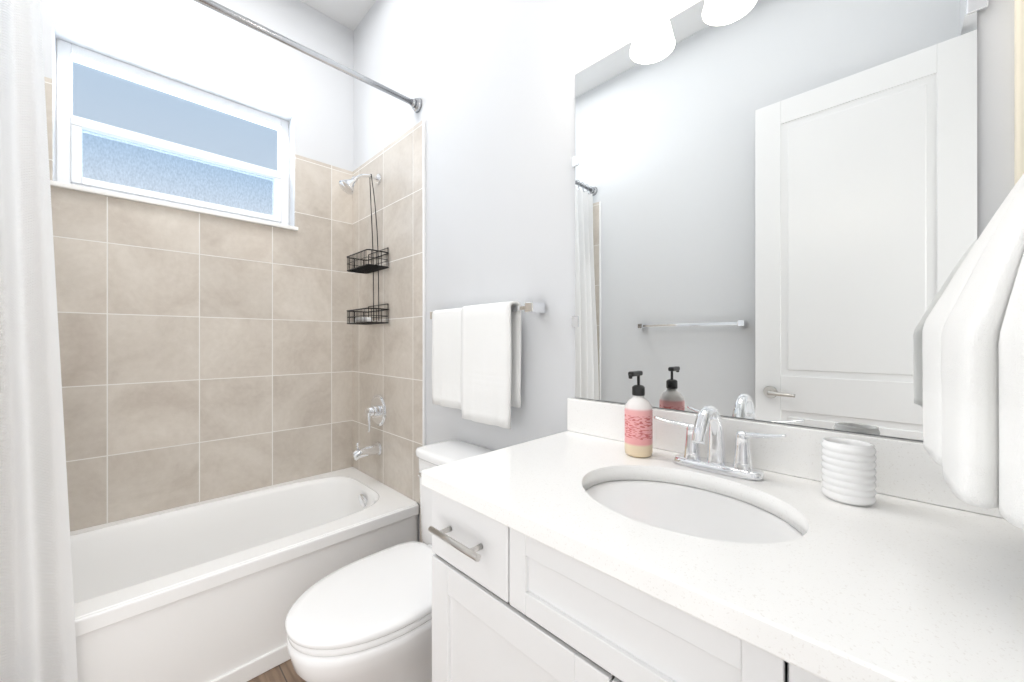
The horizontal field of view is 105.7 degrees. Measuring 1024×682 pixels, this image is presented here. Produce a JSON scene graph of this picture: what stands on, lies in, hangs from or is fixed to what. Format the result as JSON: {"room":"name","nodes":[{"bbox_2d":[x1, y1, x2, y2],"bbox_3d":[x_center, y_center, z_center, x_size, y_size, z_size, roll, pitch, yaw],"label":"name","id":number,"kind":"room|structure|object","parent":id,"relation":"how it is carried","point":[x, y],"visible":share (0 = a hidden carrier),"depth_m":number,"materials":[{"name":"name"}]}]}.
{"room":"bathroom","nodes":[
{"label":"bathroom","id":0,"kind":"room"},
{"bbox_2d":[40,0,353,225],"bbox_3d":[-1.602,-0.360,1.941,1.820,3.100,0.250,0,0,-45],"label":"wall","id":1,"kind":"structure","parent":0,"point":[199,46],"depth_m":1.99,"materials":[{"name":"paint"}]},
{"bbox_2d":[50,39,297,230],"bbox_3d":[-1.565,-0.935,1.898,0.894,0.650,0.202,0,0,-45],"label":"window","id":2,"kind":"structure","parent":1,"relation":"in","point":[97,158],"depth_m":1.84,"materials":[{"name":"white plastic"}]},
{"bbox_2d":[44,77,351,530],"bbox_3d":[-1.509,-0.133,1.848,1.520,1.804,0.012,0,0,-45],"label":"tile","id":3,"kind":"structure","parent":1,"relation":"attached to","point":[203,357],"depth_m":1.85,"materials":[{"name":"beige tile"}]},
{"bbox_2d":[247,659,305,681],"bbox_3d":[-0.134,1.240,0.474,1.820,0.100,4.400,0,0,-45],"label":"floor","id":4,"kind":"structure","parent":0,"point":[284,672],"depth_m":1.38,"materials":[{"name":"brown wood"}]},
{"bbox_2d":[70,467,418,681],"bbox_3d":[-1.239,0.980,1.578,1.516,0.420,0.772,0,0,-45],"label":"bathtub","id":5,"kind":"object","parent":4,"relation":"on","point":[213,590],"visible":0.85,"depth_m":1.49,"materials":[{"name":"ceramic"}]},
{"bbox_2d":[285,440,493,681],"bbox_3d":[-0.333,0.802,1.251,0.700,0.776,0.462,0,0,-45],"label":"toilet","id":6,"kind":"object","parent":4,"relation":"on","point":[367,618],"visible":0.5,"depth_m":1.08,"materials":[{"name":"ceramic"}]},
{"bbox_2d":[421,398,1023,681],"bbox_3d":[0.307,0.662,0.705,0.563,1.056,0.907,0,0,-45],"label":"bathroom vanity","id":7,"kind":"object","parent":4,"relation":"on","point":[707,543],"visible":1,"depth_m":0.58,"materials":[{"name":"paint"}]},
{"bbox_2d":[624,371,652,457],"bbox_3d":[0.307,0.176,0.951,0.077,0.206,0.066,0,0,-45],"label":"soap bottle","id":8,"kind":"object","parent":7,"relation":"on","point":[638,426],"visible":1,"depth_m":0.93,"materials":[{"name":"pink plastic"}]},
{"bbox_2d":[653,404,786,480],"bbox_3d":[0.412,0.207,0.812,0.146,0.145,0.258,0,0,-45],"label":"faucet","id":9,"kind":"object","parent":7,"relation":"on","point":[715,467],"depth_m":0.83,"materials":[{"name":"silver metal"}]},
{"bbox_2d":[821,437,875,505],"bbox_3d":[0.590,0.228,0.682,0.063,0.102,0.074,0,0,-45],"label":"cup","id":10,"kind":"object","parent":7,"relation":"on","point":[848,471],"visible":1,"depth_m":0.66,"materials":[{"name":"white ceramic"}]},
{"bbox_2d":[300,0,375,30],"bbox_3d":[-0.134,-1.960,0.474,1.820,0.100,4.400,0,0,-45],"label":"ceiling","id":11,"kind":"structure","parent":0,"point":[350,14],"depth_m":2.23,"materials":[{"name":"paint"}]},
{"bbox_2d":[354,0,1013,541],"bbox_3d":[0.456,-0.360,1.064,0.150,3.100,4.400,0,0,-45],"label":"wall","id":12,"kind":"structure","parent":0,"point":[490,84],"depth_m":1.42,"materials":[{"name":"paint"}]},
{"bbox_2d":[352,119,425,542],"bbox_3d":[-0.690,0.077,2.095,0.014,2.225,0.798,0,0,-45],"label":"tile","id":13,"kind":"structure","parent":12,"relation":"attached to","point":[389,362],"depth_m":2.00,"materials":[{"name":"beige tile"}]},
{"bbox_2d":[339,174,388,460],"bbox_3d":[-0.804,-0.144,2.052,0.213,1.543,0.276,0,0,-45],"label":"shower","id":14,"kind":"object","parent":13,"relation":"attached to","point":[377,411],"visible":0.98,"depth_m":2.07,"materials":[{"name":"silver metal"}]},
{"bbox_2d":[430,301,545,428],"bbox_3d":[-0.130,0.080,1.476,0.094,0.431,0.594,0,0,-45],"label":"towel rail","id":15,"kind":"object","parent":12,"relation":"attached to","point":[476,363],"visible":1,"depth_m":1.40,"materials":[{"name":"white fabric"}]},
{"bbox_2d":[572,0,988,439],"bbox_3d":[0.483,-0.328,0.925,0.008,1.005,0.829,0,0,-45],"label":"mirror","id":16,"kind":"object","parent":12,"relation":"attached to","point":[775,210],"visible":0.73,"depth_m":0.83,"materials":[{"name":"clear glass"}]},
{"bbox_2d":[567,398,1023,530],"bbox_3d":[0.499,0.229,0.897,0.019,0.102,0.907,0,0,-45],"label":"backsplash","id":17,"kind":"structure","parent":12,"relation":"attached to","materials":[{"name":"stone"}]},
{"bbox_2d":[1014,0,1023,185],"bbox_3d":[0.809,-0.580,0.592,0.018,1.500,0.051,0,0,-45],"label":"door frame","id":18,"kind":"structure","parent":12,"relation":"attached to","point":[1018,89],"depth_m":0.60,"materials":[{"name":"paint"}]},
{"bbox_3d":[0.339,-0.360,0.000,1.520,3.100,0.120,0,0,-45],"label":"wall","id":19,"kind":"structure","parent":0,"visible":0},
{"bbox_2d":[922,174,1023,529],"bbox_3d":[0.587,-0.105,0.446,0.329,0.550,0.158,0,0,-45],"label":"towel","id":20,"kind":"object","parent":19,"relation":"attached to","point":[973,376],"visible":1,"depth_m":0.40,"materials":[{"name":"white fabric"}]},
{"bbox_3d":[-0.725,-0.360,-0.117,0.150,3.100,4.400,0,0,-45],"label":"wall","id":21,"kind":"structure","parent":0,"visible":0},
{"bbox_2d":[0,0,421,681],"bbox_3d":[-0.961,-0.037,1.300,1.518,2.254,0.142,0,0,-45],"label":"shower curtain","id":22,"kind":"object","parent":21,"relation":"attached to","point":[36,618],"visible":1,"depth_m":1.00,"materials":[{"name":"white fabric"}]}
]}

